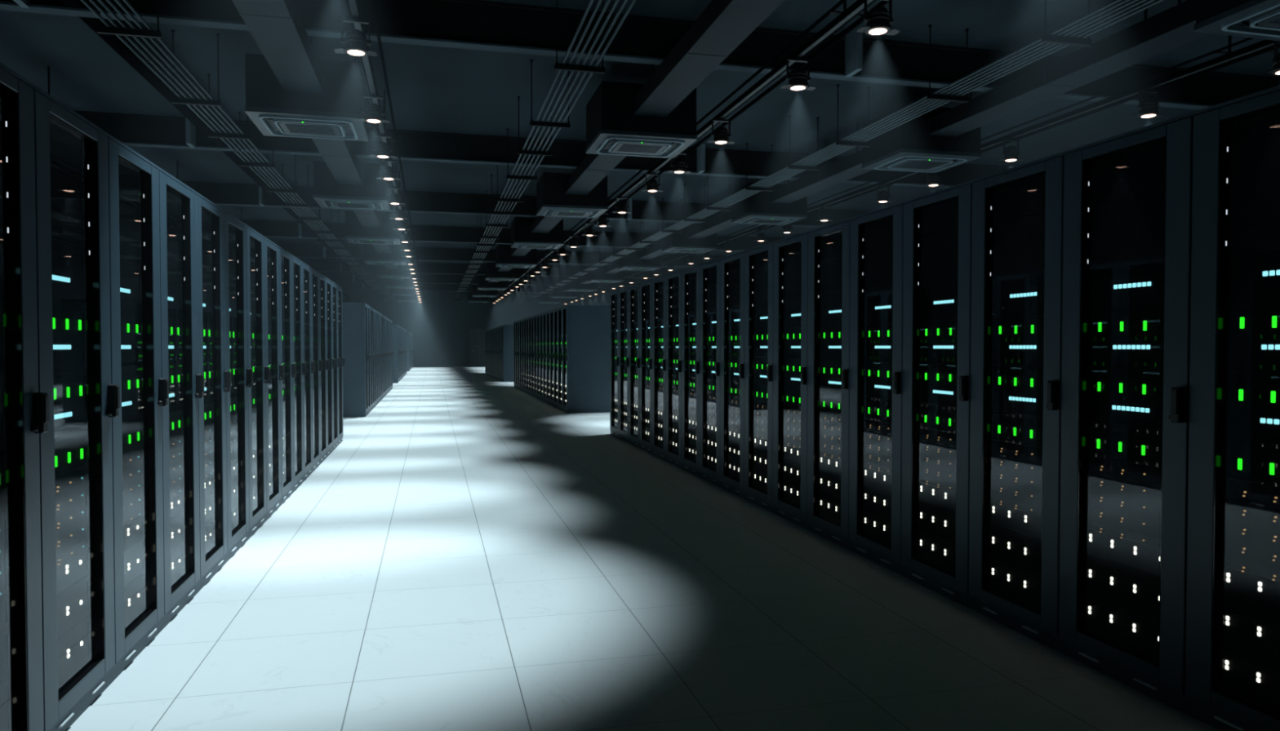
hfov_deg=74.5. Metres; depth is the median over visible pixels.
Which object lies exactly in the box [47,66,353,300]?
track
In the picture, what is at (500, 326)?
tall cabinet
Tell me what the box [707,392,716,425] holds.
switch
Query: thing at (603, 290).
track spotlight
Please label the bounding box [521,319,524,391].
tall cabinet
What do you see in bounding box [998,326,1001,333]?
light
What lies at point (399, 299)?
air conditioner
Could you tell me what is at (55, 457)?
light
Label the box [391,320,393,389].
tall cabinet
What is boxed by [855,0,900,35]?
track spotlight
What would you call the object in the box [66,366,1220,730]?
floor
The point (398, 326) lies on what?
tall cabinet
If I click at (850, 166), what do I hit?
air duct
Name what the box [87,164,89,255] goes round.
light
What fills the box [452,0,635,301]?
pipe
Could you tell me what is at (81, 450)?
light
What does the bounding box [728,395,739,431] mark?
switch
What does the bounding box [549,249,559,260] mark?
track spotlight
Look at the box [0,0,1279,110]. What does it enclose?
beam
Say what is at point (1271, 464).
light
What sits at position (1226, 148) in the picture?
light
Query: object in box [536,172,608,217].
air conditioner
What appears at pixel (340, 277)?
beam
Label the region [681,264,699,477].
tall cabinet
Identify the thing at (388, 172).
track spotlight
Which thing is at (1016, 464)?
switch
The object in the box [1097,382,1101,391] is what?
light
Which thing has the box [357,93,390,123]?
track spotlight
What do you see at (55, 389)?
light
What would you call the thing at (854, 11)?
track
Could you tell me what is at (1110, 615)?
light
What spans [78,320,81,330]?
light
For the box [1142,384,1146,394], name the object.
light
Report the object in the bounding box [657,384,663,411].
switch
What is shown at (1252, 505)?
switch
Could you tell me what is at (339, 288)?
tall cabinet
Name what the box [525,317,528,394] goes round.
tall cabinet
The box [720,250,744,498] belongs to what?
tall cabinet
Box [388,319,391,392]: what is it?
tall cabinet
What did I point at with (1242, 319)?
light
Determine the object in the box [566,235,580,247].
track spotlight
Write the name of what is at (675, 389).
switch
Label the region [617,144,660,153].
grille
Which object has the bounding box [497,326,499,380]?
tall cabinet
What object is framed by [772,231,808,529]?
tall cabinet
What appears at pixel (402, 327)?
tall cabinet
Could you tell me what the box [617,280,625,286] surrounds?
track spotlight
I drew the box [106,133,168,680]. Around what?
tall cabinet
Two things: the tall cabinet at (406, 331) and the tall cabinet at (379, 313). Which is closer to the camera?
the tall cabinet at (379, 313)
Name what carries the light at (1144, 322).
attached to the tall cabinet at (1128, 196)
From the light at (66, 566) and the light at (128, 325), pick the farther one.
the light at (128, 325)
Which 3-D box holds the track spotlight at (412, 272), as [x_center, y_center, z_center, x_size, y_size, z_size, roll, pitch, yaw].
[-8.378,-3.548,31.059,0.370,0.324,0.220,0,1,-14]
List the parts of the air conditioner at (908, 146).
louvre blade, fascia panel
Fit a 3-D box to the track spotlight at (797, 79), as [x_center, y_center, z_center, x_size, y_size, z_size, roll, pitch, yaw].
[1.657,-3.062,8.822,0.370,0.324,0.220,0,1,-14]
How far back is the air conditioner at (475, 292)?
46.27 m
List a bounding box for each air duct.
[231,0,324,93]
[311,138,363,185]
[352,208,381,228]
[497,267,512,271]
[511,248,531,256]
[530,216,564,233]
[564,153,626,195]
[579,275,592,284]
[603,262,622,274]
[633,0,784,117]
[637,222,667,259]
[687,187,738,238]
[768,122,872,204]
[928,0,1211,137]
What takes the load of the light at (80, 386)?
attached to the tall cabinet at (72, 157)
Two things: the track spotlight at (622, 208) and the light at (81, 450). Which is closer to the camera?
the light at (81, 450)
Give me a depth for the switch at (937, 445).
4.38 m
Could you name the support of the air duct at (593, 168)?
hanging from the ceiling
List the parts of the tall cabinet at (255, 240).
blanking panel, blanking panel, door handle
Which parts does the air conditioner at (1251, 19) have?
casing, louvre blade, louvre blade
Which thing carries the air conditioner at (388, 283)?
attached to the air duct
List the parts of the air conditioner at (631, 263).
fascia panel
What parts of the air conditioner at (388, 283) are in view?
fascia panel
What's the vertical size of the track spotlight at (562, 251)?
0.324 m
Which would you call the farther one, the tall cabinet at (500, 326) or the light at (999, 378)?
the tall cabinet at (500, 326)
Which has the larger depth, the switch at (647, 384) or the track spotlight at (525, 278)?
the track spotlight at (525, 278)
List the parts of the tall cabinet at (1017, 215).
foot plate, blanking panel, blanking panel, foot plate, door handle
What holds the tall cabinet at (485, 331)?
on the floor
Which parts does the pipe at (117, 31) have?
rod, rod, rod, rod, rod, rod, rod, rod, rod, rod, rod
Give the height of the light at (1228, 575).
0.031 m
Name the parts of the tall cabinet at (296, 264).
blanking panel, door handle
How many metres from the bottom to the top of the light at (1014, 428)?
0.037 m
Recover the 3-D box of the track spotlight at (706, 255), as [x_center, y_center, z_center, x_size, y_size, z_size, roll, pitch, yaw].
[2.050,-3.432,25.777,0.370,0.324,0.220,0,1,-14]
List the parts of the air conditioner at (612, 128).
louvre blade, fascia panel, louvre blade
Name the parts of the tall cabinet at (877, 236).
blanking panel, blanking panel, door handle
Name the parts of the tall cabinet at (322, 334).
door handle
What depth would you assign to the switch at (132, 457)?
3.54 m
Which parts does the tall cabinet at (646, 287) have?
blanking panel, blanking panel, door handle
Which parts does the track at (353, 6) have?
rail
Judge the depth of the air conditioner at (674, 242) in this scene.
24.09 m
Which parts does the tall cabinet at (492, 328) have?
glass pane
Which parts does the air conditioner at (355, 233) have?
fascia panel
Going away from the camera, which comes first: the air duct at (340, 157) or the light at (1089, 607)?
the light at (1089, 607)
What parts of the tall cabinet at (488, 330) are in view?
door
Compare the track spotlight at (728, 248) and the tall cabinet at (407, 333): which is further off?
the tall cabinet at (407, 333)
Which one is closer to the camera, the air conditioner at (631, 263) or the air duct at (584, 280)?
the air conditioner at (631, 263)
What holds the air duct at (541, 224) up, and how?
hanging from the ceiling
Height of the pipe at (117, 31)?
0.875 m
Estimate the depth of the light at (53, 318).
2.79 m
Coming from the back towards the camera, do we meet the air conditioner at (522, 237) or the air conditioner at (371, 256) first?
the air conditioner at (371, 256)
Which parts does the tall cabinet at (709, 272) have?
blanking panel, blanking panel, door handle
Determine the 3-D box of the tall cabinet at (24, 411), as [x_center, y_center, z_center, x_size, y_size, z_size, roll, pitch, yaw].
[-2.281,0.183,2.153,1.132,2.060,0.600,0,1,-14]
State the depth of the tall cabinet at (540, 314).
20.02 m
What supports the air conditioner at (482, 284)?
attached to the air duct
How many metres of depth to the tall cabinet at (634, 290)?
10.91 m
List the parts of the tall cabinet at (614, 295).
blanking panel, blanking panel, door handle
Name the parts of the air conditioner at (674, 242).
fascia panel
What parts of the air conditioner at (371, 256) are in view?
fascia panel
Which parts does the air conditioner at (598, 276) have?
fascia panel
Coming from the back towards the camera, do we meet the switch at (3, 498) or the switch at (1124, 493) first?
the switch at (1124, 493)
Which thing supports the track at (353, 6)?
hanging from the ceiling
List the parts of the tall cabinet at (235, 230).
blanking panel, blanking panel, door handle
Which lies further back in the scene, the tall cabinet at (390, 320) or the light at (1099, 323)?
the tall cabinet at (390, 320)
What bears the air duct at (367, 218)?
hanging from the ceiling
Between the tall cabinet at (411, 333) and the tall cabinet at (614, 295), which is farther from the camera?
the tall cabinet at (411, 333)
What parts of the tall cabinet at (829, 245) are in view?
blanking panel, blanking panel, door handle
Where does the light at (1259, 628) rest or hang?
attached to the tall cabinet at (1233, 655)
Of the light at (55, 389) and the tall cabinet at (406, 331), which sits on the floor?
the tall cabinet at (406, 331)
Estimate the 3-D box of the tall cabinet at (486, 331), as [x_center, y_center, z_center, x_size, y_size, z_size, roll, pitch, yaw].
[-6.786,-0.647,40.109,1.132,2.060,0.600,0,1,-14]
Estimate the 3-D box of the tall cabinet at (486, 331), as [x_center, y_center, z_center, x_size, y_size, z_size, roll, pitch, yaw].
[-6.642,-0.634,39.526,1.132,2.060,0.600,0,1,-14]
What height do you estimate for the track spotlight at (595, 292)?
0.324 m
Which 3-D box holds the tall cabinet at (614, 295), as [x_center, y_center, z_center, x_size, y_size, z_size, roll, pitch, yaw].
[0.155,-0.033,12.023,1.132,2.060,0.600,0,1,-14]
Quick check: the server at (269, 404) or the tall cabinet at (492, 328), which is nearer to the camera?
the server at (269, 404)
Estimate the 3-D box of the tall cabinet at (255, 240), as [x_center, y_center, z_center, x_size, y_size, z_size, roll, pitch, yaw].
[-3.144,0.107,5.647,1.132,2.060,0.600,0,1,-14]
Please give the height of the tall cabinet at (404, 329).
2.060 m
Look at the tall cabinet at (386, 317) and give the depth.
22.63 m
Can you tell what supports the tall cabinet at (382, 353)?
on the floor
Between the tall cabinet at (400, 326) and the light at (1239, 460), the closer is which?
the light at (1239, 460)
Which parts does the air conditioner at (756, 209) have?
fascia panel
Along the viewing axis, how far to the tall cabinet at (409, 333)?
44.84 m
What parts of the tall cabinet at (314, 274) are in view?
door handle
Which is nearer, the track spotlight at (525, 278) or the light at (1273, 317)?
the light at (1273, 317)
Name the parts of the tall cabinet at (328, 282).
door handle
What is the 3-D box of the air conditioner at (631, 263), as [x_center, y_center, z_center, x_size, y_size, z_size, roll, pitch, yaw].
[-0.013,-3.828,30.410,1.340,0.736,1.200,0,1,-14]
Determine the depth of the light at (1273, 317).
2.63 m
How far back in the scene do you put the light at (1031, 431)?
3.69 m
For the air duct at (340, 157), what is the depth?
14.07 m
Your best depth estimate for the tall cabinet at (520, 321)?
24.68 m
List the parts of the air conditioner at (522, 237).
fascia panel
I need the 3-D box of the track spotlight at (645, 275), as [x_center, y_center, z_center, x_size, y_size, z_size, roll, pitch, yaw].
[0.220,-3.594,33.183,0.370,0.324,0.220,0,1,-14]
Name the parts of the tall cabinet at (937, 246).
foot plate, blanking panel, blanking panel, foot plate, door handle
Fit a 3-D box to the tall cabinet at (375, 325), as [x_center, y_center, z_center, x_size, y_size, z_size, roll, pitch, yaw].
[-6.111,-0.156,17.650,1.132,2.060,0.600,0,1,-14]
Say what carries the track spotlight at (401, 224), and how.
attached to the track at (353, 6)
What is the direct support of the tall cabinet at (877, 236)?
on the floor
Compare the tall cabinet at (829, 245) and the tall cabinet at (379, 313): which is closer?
the tall cabinet at (829, 245)
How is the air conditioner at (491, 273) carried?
attached to the air duct at (499, 269)
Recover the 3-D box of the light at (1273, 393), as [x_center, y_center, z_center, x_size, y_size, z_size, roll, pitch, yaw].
[1.982,0.098,2.635,0.008,0.037,0.013,0,1,-14]
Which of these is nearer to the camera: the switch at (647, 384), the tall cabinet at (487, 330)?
the switch at (647, 384)
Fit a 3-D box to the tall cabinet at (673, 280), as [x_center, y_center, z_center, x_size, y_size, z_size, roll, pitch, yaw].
[0.875,0.031,9.112,1.132,2.060,0.600,0,1,-14]
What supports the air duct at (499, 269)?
hanging from the ceiling
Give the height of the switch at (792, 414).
0.296 m
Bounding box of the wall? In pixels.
[342,289,609,366]
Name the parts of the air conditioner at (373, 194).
fascia panel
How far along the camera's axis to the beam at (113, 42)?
11.80 m
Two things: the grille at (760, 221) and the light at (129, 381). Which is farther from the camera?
the grille at (760, 221)
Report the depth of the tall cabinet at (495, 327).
34.29 m
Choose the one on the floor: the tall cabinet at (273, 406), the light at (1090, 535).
the tall cabinet at (273, 406)
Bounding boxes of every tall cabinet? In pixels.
[0,62,48,730]
[32,84,119,730]
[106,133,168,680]
[158,167,204,628]
[195,191,231,591]
[223,210,253,561]
[245,225,270,539]
[264,236,284,520]
[278,246,296,506]
[290,254,306,493]
[302,262,315,482]
[311,267,322,472]
[318,273,328,464]
[325,277,335,457]
[331,281,340,451]
[337,284,345,445]
[342,302,369,417]
[367,304,372,413]
[369,306,373,412]
[372,307,375,409]
[373,309,377,408]
[375,310,379,404]
[377,311,381,403]
[378,312,382,401]
[380,313,383,399]
[382,314,385,398]
[383,315,386,397]
[385,316,387,395]
[386,317,388,395]
[387,318,390,393]
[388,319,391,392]
[389,319,391,391]
[390,320,392,390]
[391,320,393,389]
[392,324,399,383]
[398,325,399,382]
[399,336,400,381]
[400,326,401,380]
[400,327,402,379]
[401,327,403,378]
[402,337,404,377]
[403,328,404,377]
[404,328,405,376]
[404,329,406,375]
[405,330,407,374]
[406,332,409,371]
[408,333,409,371]
[409,333,410,369]
[410,333,411,368]
[411,341,412,368]
[412,334,413,367]
[484,330,485,372]
[485,330,486,373]
[486,330,487,373]
[487,329,488,374]
[488,329,489,375]
[488,329,490,375]
[489,328,491,376]
[490,328,492,376]
[491,328,493,377]
[493,328,493,377]
[493,328,495,377]
[494,327,496,378]
[496,327,497,378]
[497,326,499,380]
[497,327,498,379]
[499,326,501,380]
[500,325,502,381]
[502,324,513,382]
[513,321,515,387]
[515,320,517,388]
[517,320,519,390]
[519,320,521,391]
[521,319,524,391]
[524,318,526,393]
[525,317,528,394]
[528,316,531,395]
[531,315,534,396]
[533,315,537,398]
[536,314,540,399]
[539,313,543,401]
[542,311,546,403]
[546,311,550,404]
[550,310,554,406]
[553,308,558,408]
[558,306,563,410]
[562,305,609,413]
[609,289,619,438]
[618,286,629,443]
[628,283,639,448]
[640,279,652,453]
[652,275,666,461]
[666,270,682,468]
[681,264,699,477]
[699,257,720,487]
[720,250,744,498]
[744,241,773,513]
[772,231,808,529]
[806,217,850,550]
[848,201,903,575]
[901,180,972,608]
[968,152,1064,652]
[1058,112,1193,713]
[1185,84,1279,730]
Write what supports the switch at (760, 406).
attached to the tall cabinet at (758, 260)
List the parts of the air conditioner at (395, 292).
fascia panel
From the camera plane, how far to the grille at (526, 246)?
23.45 m
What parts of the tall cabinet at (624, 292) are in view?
blanking panel, blanking panel, door handle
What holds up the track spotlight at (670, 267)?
attached to the track at (1229, 58)
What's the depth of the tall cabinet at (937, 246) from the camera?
4.38 m
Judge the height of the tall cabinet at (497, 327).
2.060 m
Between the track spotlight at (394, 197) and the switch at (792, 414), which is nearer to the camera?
the switch at (792, 414)
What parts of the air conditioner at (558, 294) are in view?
fascia panel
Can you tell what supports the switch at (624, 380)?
attached to the tall cabinet at (624, 292)
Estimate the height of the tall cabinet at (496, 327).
2.060 m
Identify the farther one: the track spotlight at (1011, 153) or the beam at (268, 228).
the beam at (268, 228)
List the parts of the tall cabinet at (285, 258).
blanking panel, blanking panel, door handle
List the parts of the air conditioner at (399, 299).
fascia panel, casing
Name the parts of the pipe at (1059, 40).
rod, rod, rod, rod, rod, rod, rod, rod, rod, rod, rod, rod, rod, rod, rod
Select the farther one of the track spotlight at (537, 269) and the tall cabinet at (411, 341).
the tall cabinet at (411, 341)
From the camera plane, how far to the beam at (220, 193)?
21.09 m
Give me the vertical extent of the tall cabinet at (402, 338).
2.060 m
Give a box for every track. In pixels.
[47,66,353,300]
[337,0,424,301]
[489,0,888,301]
[560,35,1279,302]
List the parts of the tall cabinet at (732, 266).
blanking panel, blanking panel, door handle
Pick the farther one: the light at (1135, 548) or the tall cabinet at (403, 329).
the tall cabinet at (403, 329)
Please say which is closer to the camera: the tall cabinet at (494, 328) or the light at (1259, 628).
the light at (1259, 628)
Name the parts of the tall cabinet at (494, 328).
door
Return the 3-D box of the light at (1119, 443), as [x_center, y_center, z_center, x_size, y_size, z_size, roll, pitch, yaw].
[1.839,0.312,3.223,0.008,0.037,0.013,0,1,-14]
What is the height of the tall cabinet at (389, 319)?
2.060 m
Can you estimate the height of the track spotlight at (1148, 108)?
0.324 m
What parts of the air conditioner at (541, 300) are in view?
fascia panel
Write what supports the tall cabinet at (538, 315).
on the floor
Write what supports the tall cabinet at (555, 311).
on the floor
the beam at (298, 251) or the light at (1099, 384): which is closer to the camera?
the light at (1099, 384)
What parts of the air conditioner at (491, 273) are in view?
fascia panel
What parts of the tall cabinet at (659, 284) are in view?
blanking panel, blanking panel, door handle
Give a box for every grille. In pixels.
[284,124,335,135]
[337,203,368,208]
[361,240,385,244]
[507,266,524,267]
[525,245,547,248]
[556,212,586,216]
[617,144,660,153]
[678,250,700,253]
[754,219,783,223]
[899,161,943,168]
[1269,19,1279,24]
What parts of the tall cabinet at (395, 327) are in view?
door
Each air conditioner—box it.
[244,53,368,141]
[313,160,390,210]
[345,210,400,244]
[363,242,406,265]
[375,262,410,279]
[383,273,413,288]
[390,287,416,296]
[395,294,417,302]
[467,291,490,302]
[471,284,497,297]
[477,275,506,290]
[484,262,519,280]
[495,244,537,268]
[511,217,564,248]
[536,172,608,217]
[537,293,561,303]
[551,285,577,298]
[567,276,597,292]
[585,80,697,158]
[588,264,624,283]
[617,248,662,271]
[661,222,716,253]
[731,182,807,225]
[862,104,982,173]
[1193,0,1279,41]
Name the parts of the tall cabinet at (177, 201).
blanking panel, blanking panel, foot plate, foot plate, door handle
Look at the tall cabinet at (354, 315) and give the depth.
15.12 m
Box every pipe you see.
[80,0,390,300]
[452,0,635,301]
[521,0,1164,302]
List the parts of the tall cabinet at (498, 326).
glass pane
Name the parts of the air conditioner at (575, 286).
fascia panel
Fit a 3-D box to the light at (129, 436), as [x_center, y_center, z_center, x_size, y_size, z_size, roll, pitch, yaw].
[-2.119,0.306,3.495,0.008,0.037,0.013,0,1,-14]
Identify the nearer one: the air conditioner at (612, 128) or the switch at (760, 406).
the switch at (760, 406)
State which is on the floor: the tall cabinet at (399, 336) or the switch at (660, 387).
the tall cabinet at (399, 336)
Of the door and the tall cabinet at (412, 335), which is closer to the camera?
the tall cabinet at (412, 335)
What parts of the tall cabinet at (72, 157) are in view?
foot plate, blanking panel, blanking panel, foot plate, door handle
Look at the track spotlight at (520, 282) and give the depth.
36.30 m
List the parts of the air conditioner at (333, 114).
louvre blade, fascia panel, louvre blade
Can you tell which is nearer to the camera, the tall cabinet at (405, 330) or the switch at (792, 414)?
the switch at (792, 414)
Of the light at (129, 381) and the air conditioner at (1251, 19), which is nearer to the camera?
the light at (129, 381)
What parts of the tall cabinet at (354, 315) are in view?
door, glass pane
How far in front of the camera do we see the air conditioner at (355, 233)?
21.97 m
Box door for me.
[469,328,480,366]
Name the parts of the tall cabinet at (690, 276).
blanking panel, blanking panel, door handle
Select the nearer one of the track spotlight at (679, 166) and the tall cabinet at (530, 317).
the track spotlight at (679, 166)
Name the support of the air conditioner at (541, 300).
attached to the air duct
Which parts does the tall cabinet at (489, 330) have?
door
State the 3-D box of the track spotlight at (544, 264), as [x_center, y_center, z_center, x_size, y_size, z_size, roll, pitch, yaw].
[-3.242,-3.495,28.641,0.370,0.324,0.220,0,1,-14]
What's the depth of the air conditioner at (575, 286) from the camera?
41.52 m
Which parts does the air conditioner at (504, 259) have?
fascia panel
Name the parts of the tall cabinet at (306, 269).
door handle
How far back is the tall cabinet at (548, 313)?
18.84 m
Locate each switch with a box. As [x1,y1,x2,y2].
[0,494,7,597]
[54,466,88,565]
[122,447,143,526]
[168,433,182,499]
[204,423,213,479]
[230,415,236,463]
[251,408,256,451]
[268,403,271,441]
[282,398,284,433]
[294,394,295,426]
[304,393,305,421]
[614,377,617,398]
[623,378,626,400]
[634,380,637,404]
[645,382,649,407]
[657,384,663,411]
[672,386,678,415]
[688,389,696,420]
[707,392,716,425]
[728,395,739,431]
[754,400,767,439]
[783,405,800,448]
[819,411,840,460]
[864,418,891,474]
[920,427,955,492]
[991,439,1041,515]
[1088,455,1161,548]
[1225,478,1279,581]
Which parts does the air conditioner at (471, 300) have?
fascia panel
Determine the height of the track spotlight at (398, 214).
0.324 m
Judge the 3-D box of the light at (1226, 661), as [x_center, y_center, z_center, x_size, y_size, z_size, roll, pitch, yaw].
[1.948,0.994,2.794,0.008,0.031,0.012,0,1,-14]
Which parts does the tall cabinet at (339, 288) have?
door handle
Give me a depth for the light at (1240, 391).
2.74 m
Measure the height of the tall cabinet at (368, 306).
2.060 m
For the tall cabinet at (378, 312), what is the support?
on the floor
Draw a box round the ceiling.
[0,0,1279,276]
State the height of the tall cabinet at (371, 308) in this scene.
2.060 m
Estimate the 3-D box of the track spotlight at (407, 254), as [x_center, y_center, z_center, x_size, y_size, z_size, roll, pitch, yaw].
[-6.939,-3.420,25.236,0.370,0.324,0.220,0,1,-14]
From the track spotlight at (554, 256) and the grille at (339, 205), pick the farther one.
the track spotlight at (554, 256)
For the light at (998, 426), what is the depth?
3.91 m
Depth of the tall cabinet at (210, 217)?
4.78 m
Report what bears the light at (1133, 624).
attached to the tall cabinet at (1128, 196)
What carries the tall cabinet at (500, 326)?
on the floor
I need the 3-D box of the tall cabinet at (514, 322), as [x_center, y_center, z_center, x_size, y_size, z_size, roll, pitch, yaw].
[-3.387,-0.346,26.356,1.132,2.060,0.600,0,1,-14]
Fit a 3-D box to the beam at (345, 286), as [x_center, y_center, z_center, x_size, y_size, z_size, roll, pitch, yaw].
[-9.923,-4.695,50.491,20.200,0.500,0.470,0,1,-14]
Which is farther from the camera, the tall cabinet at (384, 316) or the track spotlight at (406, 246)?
the track spotlight at (406, 246)
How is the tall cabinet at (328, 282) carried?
on the floor
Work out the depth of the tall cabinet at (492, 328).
36.05 m
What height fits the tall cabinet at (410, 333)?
2.060 m
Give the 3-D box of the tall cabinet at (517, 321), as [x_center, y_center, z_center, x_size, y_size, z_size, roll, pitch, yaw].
[-3.243,-0.333,25.773,1.132,2.060,0.600,0,1,-14]
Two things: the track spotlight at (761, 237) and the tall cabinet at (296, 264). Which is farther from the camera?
the track spotlight at (761, 237)
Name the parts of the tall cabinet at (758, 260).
blanking panel, blanking panel, door handle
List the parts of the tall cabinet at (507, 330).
door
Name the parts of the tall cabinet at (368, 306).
glass pane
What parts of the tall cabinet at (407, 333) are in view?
door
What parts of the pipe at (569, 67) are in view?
rod, rod, rod, rod, rod, rod, rod, rod, rod, rod, rod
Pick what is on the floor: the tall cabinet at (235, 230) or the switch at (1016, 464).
the tall cabinet at (235, 230)
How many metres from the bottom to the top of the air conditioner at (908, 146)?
0.736 m
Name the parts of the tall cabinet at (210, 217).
blanking panel, blanking panel, door handle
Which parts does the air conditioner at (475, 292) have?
fascia panel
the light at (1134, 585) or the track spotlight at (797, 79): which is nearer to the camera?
the light at (1134, 585)
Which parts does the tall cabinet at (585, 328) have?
door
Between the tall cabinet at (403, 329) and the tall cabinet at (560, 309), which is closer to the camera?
the tall cabinet at (560, 309)
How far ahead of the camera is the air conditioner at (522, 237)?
22.99 m
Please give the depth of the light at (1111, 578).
3.26 m
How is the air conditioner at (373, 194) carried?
attached to the air duct at (340, 157)
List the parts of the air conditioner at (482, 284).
fascia panel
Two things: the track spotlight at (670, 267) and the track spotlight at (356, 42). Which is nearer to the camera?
the track spotlight at (356, 42)
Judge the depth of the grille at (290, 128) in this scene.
10.82 m
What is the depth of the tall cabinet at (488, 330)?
38.42 m
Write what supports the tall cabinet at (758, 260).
on the floor
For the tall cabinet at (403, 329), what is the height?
2.060 m
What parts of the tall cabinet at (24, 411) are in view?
blanking panel, door handle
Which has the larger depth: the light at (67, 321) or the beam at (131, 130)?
the beam at (131, 130)
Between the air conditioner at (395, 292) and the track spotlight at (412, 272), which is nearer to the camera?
the track spotlight at (412, 272)
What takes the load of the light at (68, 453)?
attached to the tall cabinet at (72, 157)
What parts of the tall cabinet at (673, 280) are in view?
blanking panel, blanking panel, door handle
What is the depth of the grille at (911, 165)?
12.93 m
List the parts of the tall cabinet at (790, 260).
blanking panel, blanking panel, door handle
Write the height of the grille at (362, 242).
0.008 m
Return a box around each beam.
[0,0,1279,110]
[60,0,377,294]
[75,111,1015,187]
[181,181,871,227]
[239,219,785,251]
[275,243,726,266]
[299,259,684,278]
[318,271,653,287]
[333,281,624,293]
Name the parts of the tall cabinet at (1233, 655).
foot plate, blanking panel, blanking panel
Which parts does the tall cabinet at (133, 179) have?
blanking panel, foot plate, blanking panel, foot plate, door handle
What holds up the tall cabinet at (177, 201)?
on the floor
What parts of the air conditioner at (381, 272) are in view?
fascia panel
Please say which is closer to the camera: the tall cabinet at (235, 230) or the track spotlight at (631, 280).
the tall cabinet at (235, 230)
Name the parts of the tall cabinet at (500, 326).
glass pane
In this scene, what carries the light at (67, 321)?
attached to the tall cabinet at (72, 157)
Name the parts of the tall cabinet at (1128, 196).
foot plate, blanking panel, blanking panel, foot plate, door handle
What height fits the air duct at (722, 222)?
0.734 m
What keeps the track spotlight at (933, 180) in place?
attached to the track at (1229, 58)
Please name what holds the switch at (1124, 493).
attached to the tall cabinet at (1128, 196)
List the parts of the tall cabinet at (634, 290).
blanking panel, blanking panel, door handle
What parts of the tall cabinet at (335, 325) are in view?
door handle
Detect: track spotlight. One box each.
[333,17,377,56]
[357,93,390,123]
[368,133,396,158]
[376,159,400,180]
[384,186,404,204]
[389,204,408,219]
[393,216,409,230]
[397,230,412,242]
[400,240,412,251]
[404,246,414,257]
[404,254,415,264]
[408,261,417,270]
[408,265,417,274]
[409,271,418,279]
[509,284,515,290]
[512,280,521,287]
[517,276,524,284]
[522,273,528,281]
[528,267,536,276]
[532,263,542,272]
[538,257,550,267]
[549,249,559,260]
[556,244,568,255]
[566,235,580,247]
[582,222,597,235]
[592,288,599,294]
[595,212,611,226]
[600,285,606,292]
[609,283,617,288]
[612,196,631,213]
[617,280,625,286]
[626,275,635,283]
[641,173,662,192]
[641,271,648,278]
[651,268,660,275]
[666,152,691,173]
[666,261,674,271]
[686,253,695,264]
[701,251,712,258]
[706,118,735,144]
[723,240,734,252]
[755,228,768,241]
[779,57,816,91]
[780,222,794,233]
[817,205,832,221]
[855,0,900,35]
[873,184,892,202]
[923,171,944,186]
[997,137,1024,161]
[1132,88,1164,118]
[1265,40,1279,75]
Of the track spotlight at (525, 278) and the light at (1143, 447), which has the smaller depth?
the light at (1143, 447)
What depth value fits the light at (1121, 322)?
3.21 m
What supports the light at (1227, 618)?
attached to the tall cabinet at (1233, 655)
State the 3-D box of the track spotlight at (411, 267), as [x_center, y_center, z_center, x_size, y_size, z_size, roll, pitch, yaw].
[-7.987,-3.513,29.477,0.370,0.324,0.220,0,1,-14]
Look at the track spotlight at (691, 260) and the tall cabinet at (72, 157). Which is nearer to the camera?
the tall cabinet at (72, 157)
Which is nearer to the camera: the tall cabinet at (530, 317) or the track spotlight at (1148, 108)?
the track spotlight at (1148, 108)
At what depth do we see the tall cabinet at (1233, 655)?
2.75 m
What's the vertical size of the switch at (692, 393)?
0.296 m
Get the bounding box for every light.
[5,121,8,233]
[52,317,55,328]
[53,388,56,399]
[54,456,57,467]
[65,319,69,329]
[65,564,68,573]
[66,386,70,397]
[66,606,69,615]
[66,648,70,658]
[67,452,71,462]
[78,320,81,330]
[79,385,82,395]
[80,448,83,459]
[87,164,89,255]
[127,324,129,333]
[128,380,130,389]
[128,435,131,444]
[136,379,138,388]
[137,432,139,440]
[997,425,1000,433]
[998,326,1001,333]
[998,377,1000,385]
[1013,377,1016,386]
[1013,427,1016,435]
[1014,325,1017,333]
[1030,378,1033,386]
[1030,430,1032,438]
[1031,324,1033,333]
[1088,533,1092,542]
[1088,606,1091,614]
[1097,322,1101,332]
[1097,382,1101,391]
[1097,439,1100,448]
[1109,614,1112,622]
[1110,577,1113,585]
[1118,442,1121,452]
[1119,382,1122,392]
[1120,321,1123,331]
[1132,623,1135,632]
[1133,546,1137,555]
[1133,584,1136,593]
[1141,445,1145,455]
[1142,320,1146,330]
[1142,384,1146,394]
[1225,146,1228,245]
[1225,616,1229,626]
[1225,660,1228,670]
[1226,573,1230,582]
[1237,458,1242,470]
[1238,389,1243,400]
[1240,317,1244,328]
[1256,672,1260,683]
[1257,582,1262,591]
[1257,626,1261,636]
[1269,462,1274,475]
[1270,391,1275,403]
[1271,315,1276,328]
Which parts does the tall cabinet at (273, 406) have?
blanking panel, blanking panel, door handle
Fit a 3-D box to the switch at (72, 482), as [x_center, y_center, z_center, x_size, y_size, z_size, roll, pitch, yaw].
[-2.233,0.523,2.791,0.567,0.296,0.470,0,1,-14]
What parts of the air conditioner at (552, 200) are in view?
fascia panel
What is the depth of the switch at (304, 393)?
8.30 m
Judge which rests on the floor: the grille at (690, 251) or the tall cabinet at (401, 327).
the tall cabinet at (401, 327)
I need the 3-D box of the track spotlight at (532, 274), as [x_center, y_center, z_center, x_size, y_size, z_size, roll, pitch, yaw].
[-4.100,-3.571,32.116,0.370,0.324,0.220,0,1,-14]

